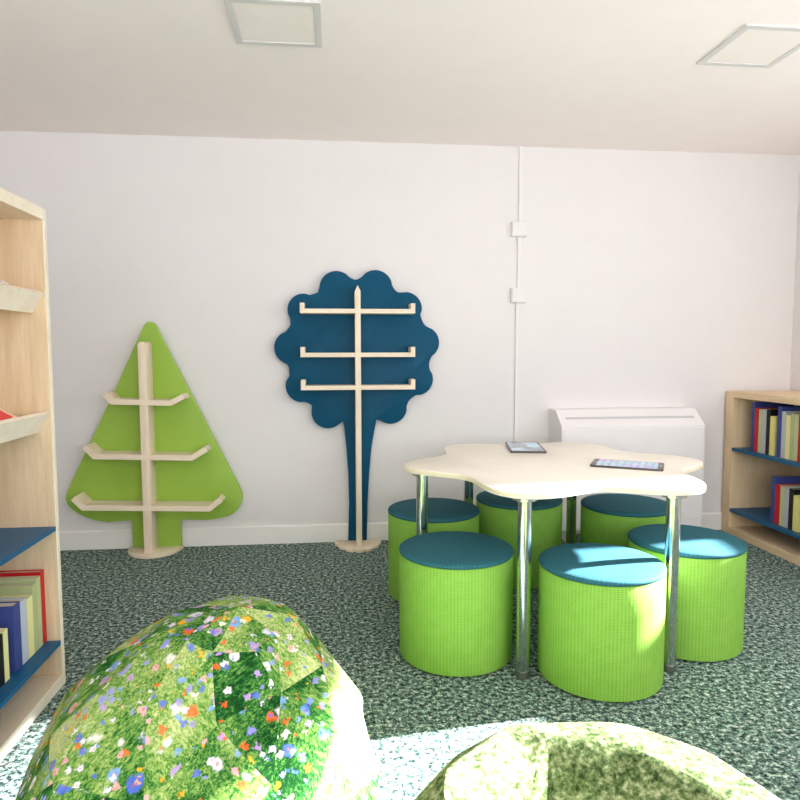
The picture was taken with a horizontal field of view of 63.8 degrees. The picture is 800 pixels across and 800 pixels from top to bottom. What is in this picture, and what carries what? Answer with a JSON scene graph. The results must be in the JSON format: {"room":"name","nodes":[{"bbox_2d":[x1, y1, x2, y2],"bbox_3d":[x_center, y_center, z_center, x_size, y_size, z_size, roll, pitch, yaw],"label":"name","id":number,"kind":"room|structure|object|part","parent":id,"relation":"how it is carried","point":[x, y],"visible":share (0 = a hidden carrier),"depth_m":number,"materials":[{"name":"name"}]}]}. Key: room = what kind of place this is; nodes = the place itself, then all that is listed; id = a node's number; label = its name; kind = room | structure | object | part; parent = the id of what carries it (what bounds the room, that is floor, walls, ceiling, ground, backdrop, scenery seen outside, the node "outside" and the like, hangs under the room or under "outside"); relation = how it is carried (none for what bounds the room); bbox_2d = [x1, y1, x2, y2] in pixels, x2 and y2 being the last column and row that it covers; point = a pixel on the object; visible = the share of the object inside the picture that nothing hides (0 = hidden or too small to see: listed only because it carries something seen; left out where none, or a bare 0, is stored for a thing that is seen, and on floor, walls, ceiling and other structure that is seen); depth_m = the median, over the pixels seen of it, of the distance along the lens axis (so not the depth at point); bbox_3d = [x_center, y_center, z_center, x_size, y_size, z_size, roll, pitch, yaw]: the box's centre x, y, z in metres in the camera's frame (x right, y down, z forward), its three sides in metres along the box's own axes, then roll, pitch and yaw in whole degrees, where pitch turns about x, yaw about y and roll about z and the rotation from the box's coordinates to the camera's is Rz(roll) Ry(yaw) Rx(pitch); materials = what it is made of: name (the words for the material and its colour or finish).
{"room":"library","nodes":[
{"label":"library","id":0,"kind":"room"},
{"bbox_2d":[0,131,799,530],"bbox_3d":[-0.027,-0.342,4.054,5.470,2.458,0.100,-1,4,-6],"label":"wall","id":1,"kind":"structure","parent":0,"point":[650,278],"depth_m":4.00,"materials":[{"name":"paint"}]},
{"bbox_2d":[59,512,721,550],"bbox_3d":[-0.019,0.831,4.087,5.270,0.114,0.016,-1,4,-6],"label":"baseboard","id":2,"kind":"structure","parent":1,"relation":"attached to","point":[300,533],"depth_m":3.98,"materials":[{"name":"white paint"}]},
{"bbox_2d":[510,288,526,302],"bbox_3d":[0.745,-0.656,4.040,0.098,0.092,0.036,-1,4,-6],"label":"junction box","id":3,"kind":"object","parent":1,"relation":"attached to","point":[517,295],"visible":1,"depth_m":4.02,"materials":[{"name":"plastic"}]},
{"bbox_2d":[514,146,522,441],"bbox_3d":[0.746,-0.402,4.071,0.032,2.344,0.014,-1,4,-6],"label":"cable trunking","id":4,"kind":"object","parent":1,"relation":"attached to","point":[520,147],"visible":0.84,"depth_m":4.05,"materials":[{"name":"plastic"}]},
{"bbox_2d":[511,221,527,236],"bbox_3d":[0.744,-1.065,4.008,0.098,0.092,0.036,-1,4,-6],"label":"junction box","id":5,"kind":"object","parent":1,"relation":"attached to","point":[518,228],"visible":1,"depth_m":3.99,"materials":[{"name":"plastic"}]},
{"bbox_2d":[0,0,799,154],"bbox_3d":[0.290,-1.377,0.831,5.470,0.100,6.400,-1,4,-6],"label":"ceiling","id":6,"kind":"structure","parent":0,"point":[582,74],"depth_m":2.93,"materials":[{"name":"paint"}]},
{"bbox_2d":[224,0,321,47],"bbox_3d":[-0.475,-1.447,2.473,0.344,0.009,0.344,-1,4,-6],"label":"recessed light","id":7,"kind":"object","parent":6,"relation":"in","point":[297,23],"visible":1,"depth_m":2.46,"materials":[{"name":"white plastic"}]},
{"bbox_2d":[697,23,799,67],"bbox_3d":[1.491,-1.466,2.672,0.344,0.009,0.344,-1,4,-6],"label":"recessed light","id":8,"kind":"object","parent":6,"relation":"in","point":[751,45],"visible":1,"depth_m":2.67,"materials":[{"name":"white plastic"}]},
{"bbox_2d":[0,530,799,799],"bbox_3d":[0.294,1.174,1.028,5.470,0.100,6.400,-1,4,-6],"label":"floor","id":9,"kind":"structure","parent":0,"point":[743,710],"depth_m":2.45,"materials":[{"name":"carpet"}]},
{"bbox_2d":[0,187,65,761],"bbox_3d":[-1.354,0.234,1.637,0.402,1.686,1.246,-1,4,-6],"label":"bookcase","id":10,"kind":"object","parent":9,"relation":"on","point":[29,514],"visible":0.97,"depth_m":2.22,"materials":[{"name":"beige wood"}]},
{"bbox_2d":[0,634,4,687],"bbox_3d":[-1.302,0.804,1.971,0.150,0.160,0.036,-1,4,-6],"label":"book","id":11,"kind":"object","parent":10,"relation":"on","point":[2,673],"visible":1,"depth_m":1.98,"materials":[{"name":"paper"}]},
{"bbox_2d":[0,628,9,682],"bbox_3d":[-1.306,0.799,2.005,0.150,0.165,0.027,-1,4,-6],"label":"book","id":12,"kind":"object","parent":10,"relation":"on","point":[3,631],"visible":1,"depth_m":2.01,"materials":[{"name":"yellow paper"}]},
{"bbox_2d":[0,410,12,420],"bbox_3d":[-1.322,0.029,1.848,0.258,0.187,0.290,-1,4,-6],"label":"book","id":13,"kind":"object","parent":10,"relation":"on","point":[3,416],"visible":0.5,"depth_m":1.98,"materials":[{"name":"red paper"}]},
{"bbox_2d":[0,601,22,671],"bbox_3d":[-1.339,0.767,2.075,0.200,0.218,0.044,-1,4,-6],"label":"book","id":14,"kind":"object","parent":10,"relation":"on","point":[9,611],"visible":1,"depth_m":2.07,"materials":[{"name":"blue paper"}]},
{"bbox_2d":[0,598,28,664],"bbox_3d":[-1.328,0.766,2.122,0.170,0.213,0.040,-1,4,-6],"label":"book","id":15,"kind":"object","parent":10,"relation":"on","point":[23,610],"visible":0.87,"depth_m":2.13,"materials":[{"name":"paper"}]},
{"bbox_2d":[0,595,34,658],"bbox_3d":[-1.333,0.767,2.166,0.170,0.205,0.041,-1,4,-6],"label":"book","id":16,"kind":"object","parent":10,"relation":"on","point":[29,602],"visible":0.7,"depth_m":2.17,"materials":[{"name":"yellow paper"}]},
{"bbox_2d":[0,582,38,651],"bbox_3d":[-1.351,0.748,2.200,0.200,0.237,0.028,-1,4,-6],"label":"book","id":17,"kind":"object","parent":10,"relation":"on","point":[8,589],"visible":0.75,"depth_m":2.19,"materials":[{"name":"paper"}]},
{"bbox_2d":[0,576,42,647],"bbox_3d":[-1.359,0.740,2.229,0.210,0.250,0.029,-1,4,-6],"label":"book","id":18,"kind":"object","parent":10,"relation":"on","point":[17,579],"visible":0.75,"depth_m":2.23,"materials":[{"name":"paper"}]},
{"bbox_3d":[-1.355,-0.586,1.574,0.402,0.040,1.196,-1,4,-6],"label":"panel","id":19,"kind":"part","parent":10,"relation":"part of","materials":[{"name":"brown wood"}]},
{"bbox_2d":[0,569,46,643],"bbox_3d":[-1.367,0.731,2.259,0.220,0.262,0.028,-1,4,-6],"label":"book","id":20,"kind":"object","parent":10,"relation":"on","point":[12,573],"visible":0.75,"depth_m":2.26,"materials":[{"name":"paper"}]},
{"bbox_3d":[-1.348,0.501,1.658,0.389,0.016,1.196,-1,4,-6],"label":"shelf","id":21,"kind":"part","parent":10,"relation":"part of","materials":[{"name":"blue wood"}]},
{"bbox_3d":[-1.347,0.915,1.690,0.389,0.016,1.196,-1,4,-6],"label":"shelf","id":22,"kind":"part","parent":10,"relation":"part of","materials":[{"name":"blue wood"}]},
{"bbox_2d":[66,322,242,558],"bbox_3d":[-1.465,0.228,3.763,1.030,1.371,0.197,-1,4,-6],"label":"bookshelf","id":23,"kind":"object","parent":9,"relation":"on","point":[153,460],"visible":1,"depth_m":3.83,"materials":[{"name":"green wood"}]},
{"bbox_3d":[-1.477,-0.011,3.756,0.458,0.083,0.131,-1,4,-6],"label":"shelf","id":24,"kind":"part","parent":23,"relation":"part of","materials":[{"name":"beige wood"}]},
{"bbox_3d":[-1.476,0.301,3.781,0.699,0.102,0.131,-1,4,-6],"label":"shelf","id":25,"kind":"part","parent":23,"relation":"part of","materials":[{"name":"beige wood"}]},
{"bbox_3d":[-1.475,0.600,3.804,0.848,0.109,0.131,-1,4,-6],"label":"shelf","id":26,"kind":"part","parent":23,"relation":"part of","materials":[{"name":"beige wood"}]},
{"bbox_2d":[15,596,379,799],"bbox_3d":[-0.438,0.787,1.444,0.790,0.610,0.787,-1,4,-6],"label":"bean bag","id":27,"kind":"object","parent":9,"relation":"on","point":[229,697],"visible":1,"depth_m":1.31,"materials":[{"name":"green fabric"}]},
{"bbox_2d":[274,270,438,552],"bbox_3d":[-0.249,0.060,3.865,1.005,1.686,0.215,-1,4,-6],"label":"bookshelf","id":28,"kind":"object","parent":9,"relation":"on","point":[357,351],"visible":1,"depth_m":3.92,"materials":[{"name":"blue wood"}]},
{"bbox_3d":[-0.252,-0.288,3.860,0.677,0.060,0.131,-1,4,-6],"label":"shelf","id":29,"kind":"part","parent":28,"relation":"part of","materials":[{"name":"beige wood"}]},
{"bbox_3d":[-0.253,-0.545,3.840,0.677,0.060,0.131,-1,4,-6],"label":"shelf","id":30,"kind":"part","parent":28,"relation":"part of","materials":[{"name":"beige wood"}]},
{"bbox_3d":[-0.252,-0.095,3.875,0.677,0.060,0.131,-1,4,-6],"label":"shelf","id":31,"kind":"part","parent":28,"relation":"part of","materials":[{"name":"beige wood"}]},
{"bbox_2d":[388,498,479,601],"bbox_3d":[0.166,0.739,3.186,0.451,0.435,0.451,2,5,24],"label":"stool","id":32,"kind":"object","parent":9,"relation":"on","point":[444,514],"visible":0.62,"depth_m":3.06,"materials":[{"name":"green fabric"}]},
{"bbox_2d":[399,531,513,676],"bbox_3d":[0.222,0.788,2.559,0.451,0.435,0.451,-1,4,-6],"label":"stool","id":33,"kind":"object","parent":9,"relation":"on","point":[456,587],"visible":1,"depth_m":2.37,"materials":[{"name":"green fabric"}]},
{"bbox_2d":[476,491,562,588],"bbox_3d":[0.630,0.720,3.420,0.451,0.435,0.451,0,4,4],"label":"stool","id":34,"kind":"object","parent":9,"relation":"on","point":[498,515],"visible":0.44,"depth_m":3.22,"materials":[{"name":"green fabric"}]},
{"bbox_2d":[404,442,705,679],"bbox_3d":[0.698,0.627,2.926,1.368,0.697,1.225,-1,4,-6],"label":"table","id":35,"kind":"object","parent":9,"relation":"on","point":[565,470],"visible":0.72,"depth_m":2.53,"materials":[{"name":"laminate"}]},
{"bbox_3d":[0.096,0.634,2.801,0.090,0.644,0.090,-1,4,-6],"label":"leg","id":36,"kind":"part","parent":35,"relation":"part of","materials":[{"name":"silver metal"}]},
{"bbox_3d":[0.360,0.588,3.389,0.090,0.644,0.090,-1,4,-6],"label":"leg","id":37,"kind":"part","parent":35,"relation":"part of","materials":[{"name":"silver metal"}]},
{"bbox_3d":[0.451,0.669,2.342,0.090,0.644,0.090,-1,4,-6],"label":"leg","id":38,"kind":"part","parent":35,"relation":"part of","materials":[{"name":"silver metal"}]},
{"bbox_2d":[505,442,546,452],"bbox_3d":[0.644,0.243,3.315,0.178,0.009,0.335,0,4,5],"label":"tablet","id":39,"kind":"object","parent":35,"relation":"on","point":[514,447],"visible":1,"depth_m":3.28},
{"bbox_3d":[0.901,0.588,3.383,0.090,0.644,0.090,-1,4,-6],"label":"leg","id":40,"kind":"part","parent":35,"relation":"part of","materials":[{"name":"silver metal"}]},
{"bbox_2d":[590,459,663,470],"bbox_3d":[0.991,0.282,2.804,0.296,0.009,0.182,2,5,23],"label":"tablet","id":41,"kind":"object","parent":35,"relation":"on","point":[604,463],"visible":1,"depth_m":2.78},
{"bbox_3d":[1.007,0.664,2.388,0.090,0.644,0.090,-1,4,-6],"label":"leg","id":42,"kind":"part","parent":35,"relation":"part of","materials":[{"name":"silver metal"}]},
{"bbox_2d":[414,722,780,799],"bbox_3d":[0.368,0.903,1.100,0.895,0.430,0.875,-1,4,-6],"label":"bean bag","id":43,"kind":"object","parent":9,"relation":"on","point":[563,760],"visible":1,"depth_m":1.23,"materials":[{"name":"green fabric"}]},
{"bbox_2d":[537,543,666,701],"bbox_3d":[0.742,0.800,2.388,0.451,0.435,0.451,-2,5,-26],"label":"stool","id":44,"kind":"object","parent":9,"relation":"on","point":[601,607],"visible":1,"depth_m":2.21,"materials":[{"name":"green fabric"}]},
{"bbox_2d":[580,493,665,547],"bbox_3d":[1.151,0.730,3.279,0.451,0.435,0.451,-1,5,-16],"label":"stool","id":45,"kind":"object","parent":9,"relation":"on","point":[605,518],"visible":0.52,"depth_m":3.13,"materials":[{"name":"green fabric"}]},
{"bbox_2d":[549,407,704,541],"bbox_3d":[1.429,0.470,4.091,0.921,0.828,0.244,-1,4,-6],"label":"wall heater","id":46,"kind":"object","parent":9,"relation":"on","point":[677,431],"visible":0.42,"depth_m":3.98,"materials":[{"name":"metal"}]},
{"bbox_3d":[1.441,0.460,3.973,0.897,0.577,0.008,-1,4,-6],"label":"panel","id":47,"kind":"part","parent":46,"relation":"part of","materials":[{"name":"metal"}]},
{"bbox_2d":[628,524,746,661],"bbox_3d":[1.179,0.777,2.670,0.451,0.435,0.451,4,6,44],"label":"stool","id":48,"kind":"object","parent":9,"relation":"on","point":[712,563],"visible":0.77,"depth_m":2.46,"materials":[{"name":"green fabric"}]},
{"bbox_2d":[721,390,799,565],"bbox_3d":[2.428,0.449,3.672,0.446,0.932,1.226,-1,4,-6],"label":"bookcase","id":49,"kind":"object","parent":9,"relation":"on","point":[747,475],"visible":0.77,"depth_m":4.18,"materials":[{"name":"beige wood"}]},
{"bbox_2d":[758,409,762,452],"bbox_3d":[2.314,0.190,3.966,0.200,0.268,0.032,-1,4,-6],"label":"book","id":50,"kind":"object","parent":49,"relation":"on","point":[760,410],"visible":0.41,"depth_m":3.95,"materials":[{"name":"yellow paper"}]},
{"bbox_2d":[761,409,766,453],"bbox_3d":[2.318,0.192,3.930,0.200,0.270,0.033,-1,4,-6],"label":"book","id":51,"kind":"object","parent":49,"relation":"on","point":[764,410],"visible":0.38,"depth_m":3.92,"materials":[{"name":"grey paper"}]},
{"bbox_3d":[2.425,0.758,3.678,0.432,0.020,1.111,-1,4,-6],"label":"shelf","id":52,"kind":"part","parent":49,"relation":"part of","materials":[{"name":"blue wood"}]},
{"bbox_2d":[754,408,777,451],"bbox_3d":[2.311,0.185,4.002,0.200,0.272,0.035,-1,4,-6],"label":"book","id":53,"kind":"object","parent":49,"relation":"on","point":[756,409],"visible":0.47,"depth_m":3.99,"materials":[{"name":"red paper"}]},
{"bbox_3d":[2.425,0.359,3.648,0.432,0.020,1.111,-1,4,-6],"label":"shelf","id":54,"kind":"part","parent":49,"relation":"part of","materials":[{"name":"blue wood"}]},
{"bbox_3d":[2.429,0.005,3.621,0.446,0.040,1.111,-1,4,-6],"label":"panel","id":55,"kind":"part","parent":49,"relation":"part of","materials":[{"name":"brown wood"}]},
{"bbox_2d":[765,409,777,454],"bbox_3d":[2.331,0.193,3.897,0.220,0.272,0.031,-1,4,-6],"label":"book","id":56,"kind":"object","parent":49,"relation":"on","point":[770,412],"visible":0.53,"depth_m":3.88,"materials":[{"name":"black paper"}]},
{"bbox_2d":[750,402,793,450],"bbox_3d":[2.337,0.165,4.037,0.260,0.306,0.027,-1,4,-6],"label":"book","id":57,"kind":"object","parent":49,"relation":"on","point":[754,404],"visible":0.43,"depth_m":4.01,"materials":[{"name":"blue paper"}]},
{"bbox_2d":[769,416,777,455],"bbox_3d":[2.310,0.214,3.858,0.170,0.236,0.039,-1,4,-6],"label":"book","id":58,"kind":"object","parent":49,"relation":"on","point":[773,419],"visible":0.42,"depth_m":3.84,"materials":[{"name":"yellow paper"}]},
{"bbox_2d":[770,476,799,522],"bbox_3d":[2.359,0.595,3.859,0.260,0.276,0.030,-1,4,-6],"label":"book","id":59,"kind":"object","parent":49,"relation":"on","point":[775,479],"visible":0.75,"depth_m":3.84,"materials":[{"name":"blue paper"}]},
{"bbox_2d":[774,484,799,524],"bbox_3d":[2.333,0.618,3.820,0.200,0.236,0.041,-1,4,-6],"label":"book","id":60,"kind":"object","parent":49,"relation":"on","point":[778,486],"visible":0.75,"depth_m":3.81,"materials":[{"name":"red paper"}]},
{"bbox_2d":[776,406,799,456],"bbox_3d":[2.361,0.186,3.799,0.260,0.300,0.033,-1,4,-6],"label":"book","id":61,"kind":"object","parent":49,"relation":"on","point":[780,408],"visible":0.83,"depth_m":3.78,"materials":[{"name":"blue paper"}]},
{"bbox_2d":[785,415,790,459],"bbox_3d":[2.329,0.214,3.724,0.180,0.256,0.035,-1,4,-6],"label":"book","id":62,"kind":"object","parent":49,"relation":"on","point":[788,417],"visible":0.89,"depth_m":3.71,"materials":[{"name":"yellow paper"}]},
{"bbox_2d":[779,486,799,526],"bbox_3d":[2.337,0.622,3.779,0.200,0.234,0.035,-1,4,-6],"label":"book","id":63,"kind":"object","parent":49,"relation":"on","point":[782,491],"visible":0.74,"depth_m":3.77,"materials":[{"name":"beige paper"}]},
{"bbox_2d":[780,411,799,458],"bbox_3d":[2.335,0.203,3.761,0.200,0.274,0.033,-1,4,-6],"label":"book","id":64,"kind":"object","parent":49,"relation":"on","point":[784,413],"visible":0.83,"depth_m":3.75,"materials":[{"name":"grey paper"}]},
{"bbox_2d":[783,487,799,527],"bbox_3d":[2.341,0.625,3.742,0.200,0.235,0.033,-1,4,-6],"label":"book","id":65,"kind":"object","parent":49,"relation":"on","point":[786,503],"visible":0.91,"depth_m":3.73,"materials":[{"name":"grey paper"}]},
{"bbox_2d":[788,488,799,529],"bbox_3d":[2.355,0.627,3.708,0.220,0.236,0.033,-1,4,-6],"label":"book","id":66,"kind":"object","parent":49,"relation":"on","point":[792,491],"visible":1,"depth_m":3.69,"materials":[{"name":"black paper"}]},
{"bbox_2d":[789,413,799,460],"bbox_3d":[2.342,0.211,3.690,0.200,0.268,0.029,-1,4,-6],"label":"book","id":67,"kind":"object","parent":49,"relation":"on","point":[792,414],"visible":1,"depth_m":3.68,"materials":[{"name":"paper"}]},
{"bbox_2d":[792,495,799,531],"bbox_3d":[2.334,0.646,3.667,0.170,0.205,0.041,-1,4,-6],"label":"book","id":68,"kind":"object","parent":49,"relation":"on","point":[796,502],"visible":1,"depth_m":3.65,"materials":[{"name":"yellow paper"}]},
{"bbox_2d":[793,414,798,461],"bbox_3d":[2.346,0.214,3.659,0.200,0.266,0.029,-1,4,-6],"label":"book","id":69,"kind":"object","parent":49,"relation":"on","point":[796,429],"visible":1,"depth_m":3.65,"materials":[{"name":"yellow paper"}]},
{"bbox_3d":[2.646,0.445,3.677,0.012,0.847,1.111,-1,4,-6],"label":"panel","id":70,"kind":"part","parent":49,"relation":"part of","materials":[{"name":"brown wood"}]},
{"bbox_2d":[797,414,799,461],"bbox_3d":[2.359,0.214,3.625,0.220,0.272,0.035,-1,4,-6],"label":"book","id":71,"kind":"object","parent":49,"relation":"on","point":[798,451],"visible":1,"depth_m":3.62,"materials":[{"name":"red paper"}]},
{"bbox_2d":[790,169,799,390],"bbox_3d":[2.963,-0.127,1.200,0.100,2.458,6.200,-1,4,-6],"label":"wall","id":72,"kind":"structure","parent":0,"point":[795,350],"depth_m":4.22,"materials":[{"name":"paint"}]}
]}

